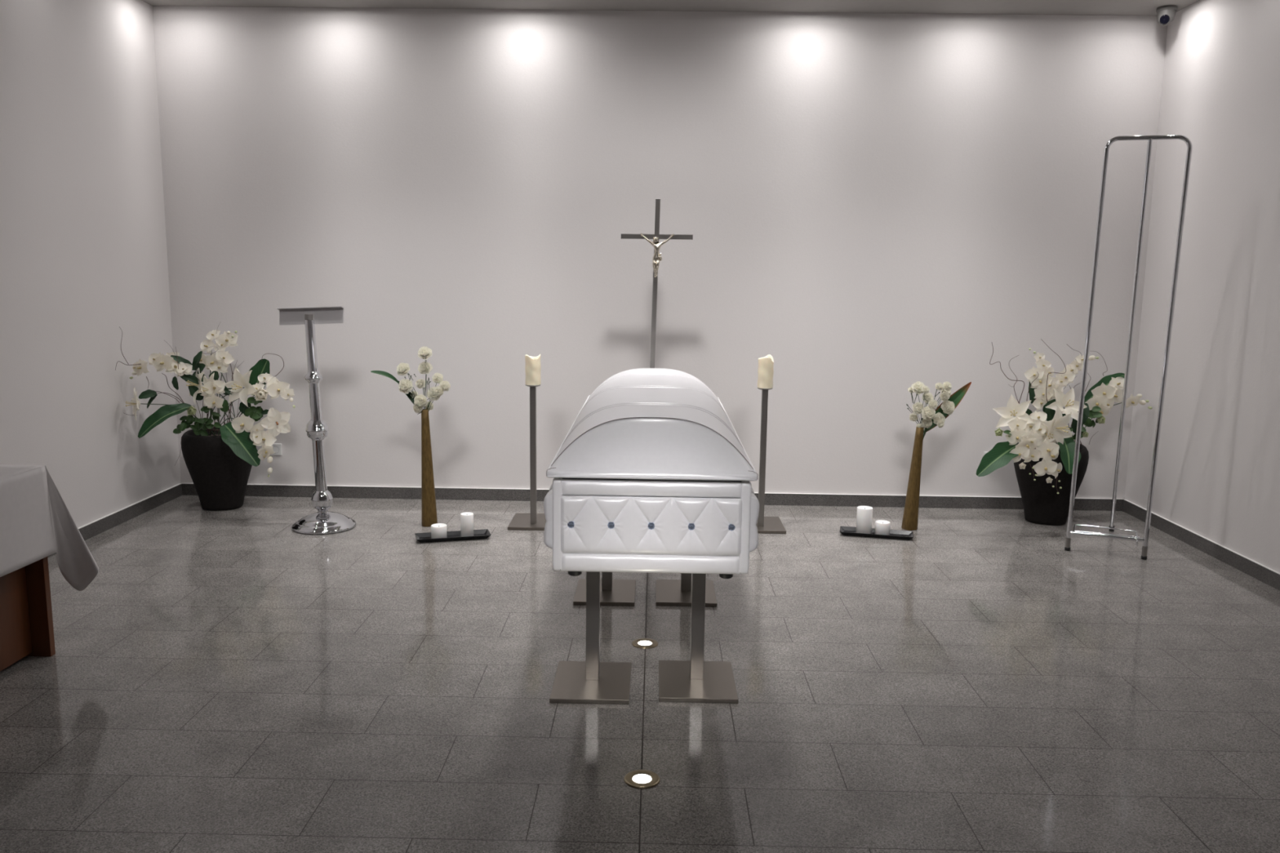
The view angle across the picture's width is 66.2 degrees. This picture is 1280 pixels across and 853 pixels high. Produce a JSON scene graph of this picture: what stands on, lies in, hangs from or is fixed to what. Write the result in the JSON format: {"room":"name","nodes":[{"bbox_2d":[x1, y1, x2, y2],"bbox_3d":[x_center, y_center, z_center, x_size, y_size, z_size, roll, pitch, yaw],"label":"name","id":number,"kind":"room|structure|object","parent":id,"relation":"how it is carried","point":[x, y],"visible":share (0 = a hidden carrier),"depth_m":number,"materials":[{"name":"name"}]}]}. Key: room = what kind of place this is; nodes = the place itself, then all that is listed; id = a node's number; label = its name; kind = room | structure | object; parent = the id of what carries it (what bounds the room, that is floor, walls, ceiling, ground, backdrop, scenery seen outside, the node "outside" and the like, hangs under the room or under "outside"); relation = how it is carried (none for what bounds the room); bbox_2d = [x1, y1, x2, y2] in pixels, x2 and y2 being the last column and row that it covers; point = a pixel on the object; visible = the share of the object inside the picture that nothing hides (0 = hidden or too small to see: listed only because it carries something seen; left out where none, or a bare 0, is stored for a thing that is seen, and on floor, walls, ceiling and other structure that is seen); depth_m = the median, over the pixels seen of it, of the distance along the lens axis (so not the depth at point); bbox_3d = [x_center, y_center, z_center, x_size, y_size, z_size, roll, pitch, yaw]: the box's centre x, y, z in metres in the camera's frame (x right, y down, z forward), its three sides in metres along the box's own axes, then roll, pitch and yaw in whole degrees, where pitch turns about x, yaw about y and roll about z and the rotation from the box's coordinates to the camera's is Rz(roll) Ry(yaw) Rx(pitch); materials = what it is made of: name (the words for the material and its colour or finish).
{"room":"funeral home","nodes":[
{"label":"funeral home","id":0,"kind":"room"},
{"bbox_2d":[0,0,180,528],"bbox_3d":[-3.386,-0.387,1.820,0.100,3.316,10.005,1,9,1],"label":"wall","id":1,"kind":"structure","parent":0,"point":[83,251],"depth_m":5.76,"materials":[{"name":"paint"}]},
{"bbox_2d":[47,483,182,557],"bbox_3d":[-3.351,1.210,2.067,0.014,0.087,10.005,1,9,1],"label":"baseboard","id":2,"kind":"structure","parent":1,"relation":"attached to","point":[95,527],"depth_m":6.29,"materials":[{"name":"tile"}]},
{"bbox_2d":[0,495,1279,852],"bbox_3d":[-0.017,1.355,2.034,6.886,0.100,10.205,1,9,1],"label":"floor","id":3,"kind":"structure","parent":0,"point":[239,680],"depth_m":3.74,"materials":[{"name":"tile"}]},
{"bbox_2d":[0,468,55,671],"bbox_3d":[-2.854,0.687,3.182,0.805,0.793,1.765,1,9,1],"label":"side table","id":4,"kind":"object","parent":3,"relation":"on","point":[26,620],"visible":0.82,"depth_m":4.01,"materials":[{"name":"brown wood"}]},
{"bbox_2d":[0,464,98,591],"bbox_3d":[-2.782,0.557,3.208,0.965,0.557,1.895,1,9,1],"label":"tablecloth","id":5,"kind":"object","parent":4,"relation":"on","point":[37,523],"visible":1,"depth_m":3.94,"materials":[{"name":"fabric"}]},
{"bbox_2d":[115,322,295,511],"bbox_3d":[-2.727,-0.054,6.441,1.013,1.262,0.768,1,9,1],"label":"flower arrangement","id":6,"kind":"object","parent":3,"relation":"on","point":[219,459],"visible":1,"depth_m":6.33,"materials":[{"name":"plant"}]},
{"bbox_2d":[276,306,355,534],"bbox_3d":[-1.981,-0.050,6.082,0.388,1.385,0.388,-6,11,-39],"label":"lectern","id":7,"kind":"object","parent":3,"relation":"on","point":[322,522],"visible":1,"depth_m":6.04,"materials":[{"name":"silver metal"}]},
{"bbox_2d":[421,408,437,526],"bbox_3d":[-1.340,0.261,6.221,0.100,0.745,0.100,-2,9,-18],"label":"vase","id":8,"kind":"object","parent":3,"relation":"on","point":[428,509],"visible":0.95,"depth_m":6.20,"materials":[{"name":"brown wood"}]},
{"bbox_2d":[370,370,423,409],"bbox_3d":[-1.515,-0.217,6.131,0.319,0.274,0.080,-2,9,-19],"label":"leaf","id":9,"kind":"object","parent":8,"relation":"in","point":[380,372],"visible":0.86,"depth_m":6.12,"materials":[{"name":"green plant"}]},
{"bbox_2d":[396,346,450,414],"bbox_3d":[-1.354,-0.269,6.150,0.345,0.467,0.153,1,9,1],"label":"carnation spray","id":10,"kind":"object","parent":8,"relation":"in","point":[433,393],"visible":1,"depth_m":6.12,"materials":[{"name":"white plant"}]},
{"bbox_2d":[414,528,491,542],"bbox_3d":[-1.135,0.667,5.956,0.444,0.028,0.149,-2,9,-16],"label":"tray","id":11,"kind":"object","parent":3,"relation":"on","point":[485,533],"visible":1,"depth_m":5.95,"materials":[{"name":"black paint"}]},
{"bbox_2d":[431,523,447,538],"bbox_3d":[-1.214,0.636,5.929,0.094,0.081,0.094,1,9,1],"label":"pillar candle","id":12,"kind":"object","parent":11,"relation":"on","point":[437,530],"visible":0.97,"depth_m":5.89,"materials":[{"name":"white wax"}]},
{"bbox_2d":[460,512,473,537],"bbox_3d":[-1.052,0.600,5.972,0.078,0.143,0.078,1,9,1],"label":"pillar candle","id":13,"kind":"object","parent":11,"relation":"on","point":[466,518],"visible":0.97,"depth_m":5.94,"materials":[{"name":"white wax"}]},
{"bbox_2d":[507,384,546,530],"bbox_3d":[-0.674,0.176,6.287,0.300,0.911,0.370,1,9,1],"label":"candle stand","id":14,"kind":"object","parent":3,"relation":"on","point":[533,521],"visible":0.78,"depth_m":6.21,"materials":[{"name":"metal"}]},
{"bbox_2d":[524,354,541,385],"bbox_3d":[-0.668,-0.358,6.129,0.098,0.192,0.099,1,9,1],"label":"pillar candle","id":15,"kind":"object","parent":14,"relation":"on","point":[532,366],"visible":1,"depth_m":6.09,"materials":[{"name":"beige wax"}]},
{"bbox_2d":[549,571,631,704],"bbox_3d":[-0.184,0.729,3.832,0.300,0.582,0.365,1,9,1],"label":"stand","id":16,"kind":"object","parent":3,"relation":"on","point":[593,681],"visible":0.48,"depth_m":3.83,"materials":[{"name":"metal"}]},
{"bbox_2d":[543,368,759,578],"bbox_3d":[0.056,0.098,4.340,0.744,0.543,2.115,1,9,1],"label":"coffin","id":17,"kind":"object","parent":16,"relation":"on","point":[652,473],"visible":1,"depth_m":3.34,"materials":[{"name":"white wood"}]},
{"bbox_2d":[573,572,635,606],"bbox_3d":[-0.170,0.559,4.930,0.300,0.582,0.365,1,9,1],"label":"stand","id":18,"kind":"object","parent":3,"relation":"on","point":[612,592],"visible":0.54,"depth_m":4.95,"materials":[{"name":"metal"}]},
{"bbox_2d":[623,769,660,789],"bbox_3d":[0.007,1.129,3.147,0.116,0.006,0.116,1,9,1],"label":"uplight","id":19,"kind":"object","parent":3,"relation":"on","point":[637,779],"visible":1,"depth_m":3.14,"materials":[{"name":"metal"}]},
{"bbox_2d":[631,638,657,648],"bbox_3d":[0.022,0.950,4.305,0.116,0.006,0.116,1,9,1],"label":"uplight","id":20,"kind":"object","parent":3,"relation":"on","point":[642,643],"visible":1,"depth_m":4.30,"materials":[{"name":"glass"}]},
{"bbox_2d":[621,199,693,368],"bbox_3d":[0.097,-0.421,6.410,0.458,2.074,0.340,1,9,1],"label":"crucifix","id":21,"kind":"object","parent":3,"relation":"on","point":[656,245],"visible":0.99,"depth_m":6.28,"materials":[{"name":"metal"}]},
{"bbox_2d":[655,573,717,606],"bbox_3d":[0.234,0.564,4.936,0.300,0.582,0.365,1,9,1],"label":"stand","id":22,"kind":"object","parent":3,"relation":"on","point":[668,592],"visible":0.5,"depth_m":4.95,"materials":[{"name":"metal"}]},
{"bbox_2d":[658,573,737,703],"bbox_3d":[0.229,0.731,3.854,0.300,0.582,0.365,1,9,1],"label":"stand","id":23,"kind":"object","parent":3,"relation":"on","point":[696,680],"visible":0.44,"depth_m":3.85,"materials":[{"name":"metal"}]},
{"bbox_2d":[756,387,786,533],"bbox_3d":[0.778,0.196,6.287,0.300,0.911,0.370,1,9,1],"label":"candle stand","id":24,"kind":"object","parent":3,"relation":"on","point":[765,525],"visible":0.84,"depth_m":6.20,"materials":[{"name":"metal"}]},
{"bbox_2d":[757,354,773,388],"bbox_3d":[0.784,-0.344,6.127,0.098,0.205,0.099,1,9,1],"label":"pillar candle","id":25,"kind":"object","parent":24,"relation":"on","point":[766,371],"visible":1,"depth_m":6.09,"materials":[{"name":"beige wax"}]},
{"bbox_2d":[839,525,913,540],"bbox_3d":[1.482,0.672,6.157,0.449,0.028,0.149,3,9,13],"label":"tray","id":26,"kind":"object","parent":3,"relation":"on","point":[845,531],"visible":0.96,"depth_m":6.14,"materials":[{"name":"black paint"}]},
{"bbox_2d":[855,506,872,533],"bbox_3d":[1.408,0.591,6.162,0.096,0.169,0.096,1,9,1],"label":"pillar candle","id":27,"kind":"object","parent":26,"relation":"on","point":[864,513],"visible":0.98,"depth_m":6.12,"materials":[{"name":"white wax"}]},
{"bbox_2d":[874,520,890,535],"bbox_3d":[1.517,0.638,6.143,0.092,0.085,0.092,1,9,1],"label":"pillar candle","id":28,"kind":"object","parent":26,"relation":"on","point":[882,526],"visible":0.98,"depth_m":6.11,"materials":[{"name":"white wax"}]},
{"bbox_2d":[901,426,924,530],"bbox_3d":[1.747,0.332,6.293,0.095,0.665,0.091,-2,9,-19],"label":"vase","id":29,"kind":"object","parent":3,"relation":"on","point":[910,517],"visible":1,"depth_m":6.27,"materials":[{"name":"brown wood"}]},
{"bbox_2d":[906,381,955,438],"bbox_3d":[1.841,-0.095,6.227,0.323,0.392,0.162,1,9,1],"label":"carnation spray","id":30,"kind":"object","parent":29,"relation":"in","point":[928,413],"visible":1,"depth_m":6.20,"materials":[{"name":"white plant"}]},
{"bbox_2d":[923,382,971,433],"bbox_3d":[1.954,-0.120,6.259,0.304,0.334,0.057,1,9,1],"label":"leaf","id":31,"kind":"object","parent":29,"relation":"in","point":[956,397],"visible":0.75,"depth_m":6.26,"materials":[{"name":"green plant"}]},
{"bbox_2d":[976,338,1151,525],"bbox_3d":[2.658,0.042,6.394,1.364,1.231,0.604,-5,11,-33],"label":"flower arrangement","id":32,"kind":"object","parent":3,"relation":"on","point":[1042,451],"visible":0.96,"depth_m":6.32,"materials":[{"name":"plant"}]},
{"bbox_2d":[1064,134,1191,559],"bbox_3d":[2.951,-0.450,5.790,0.725,2.397,0.433,-8,12,-43],"label":"metal rack","id":33,"kind":"object","parent":3,"relation":"on","point":[1149,138],"visible":1,"depth_m":5.63,"materials":[{"name":"silver metal"}]},
{"bbox_2d":[152,5,1167,498],"bbox_3d":[0.089,-1.105,6.765,6.886,3.316,0.100,1,9,1],"label":"wall","id":34,"kind":"structure","parent":0,"point":[871,204],"depth_m":6.67,"materials":[{"name":"paint"}]},
{"bbox_2d":[270,443,282,455],"bbox_3d":[-2.577,0.163,6.947,0.084,0.084,0.013,1,9,1],"label":"wall socket","id":35,"kind":"object","parent":34,"relation":"attached to","point":[277,446],"visible":0.83,"depth_m":6.94,"materials":[{"name":"white plastic"}]},
{"bbox_2d":[182,483,1123,511],"bbox_3d":[0.066,0.499,6.956,6.686,0.087,0.014,1,9,1],"label":"baseboard","id":36,"kind":"structure","parent":34,"relation":"attached to","point":[188,489],"depth_m":6.94,"materials":[{"name":"tile"}]},
{"bbox_2d":[142,0,1199,15],"bbox_3d":[0.029,-2.021,1.511,6.886,0.100,10.205,1,9,1],"label":"ceiling","id":37,"kind":"structure","parent":0,"point":[1087,7],"depth_m":6.32,"materials":[{"name":"paint"}]},
{"bbox_2d":[1155,4,1177,25],"bbox_3d":[3.334,-2.598,6.221,0.120,0.112,0.124,1,9,1],"label":"security camera","id":38,"kind":"object","parent":37,"relation":"attached to","point":[1166,14],"visible":1,"depth_m":6.18,"materials":[{"name":"grey plastic"}]},
{"bbox_2d":[1124,0,1279,573],"bbox_3d":[3.398,-0.280,1.725,0.100,3.316,10.005,1,9,1],"label":"wall","id":39,"kind":"structure","parent":0,"point":[1217,477],"depth_m":5.81,"materials":[{"name":"paint"}]},
{"bbox_2d":[1122,498,1279,591],"bbox_3d":[3.320,1.315,1.972,0.014,0.087,10.005,1,9,1],"label":"baseboard","id":40,"kind":"structure","parent":39,"relation":"attached to","point":[1255,570],"depth_m":5.83,"materials":[{"name":"stone"}]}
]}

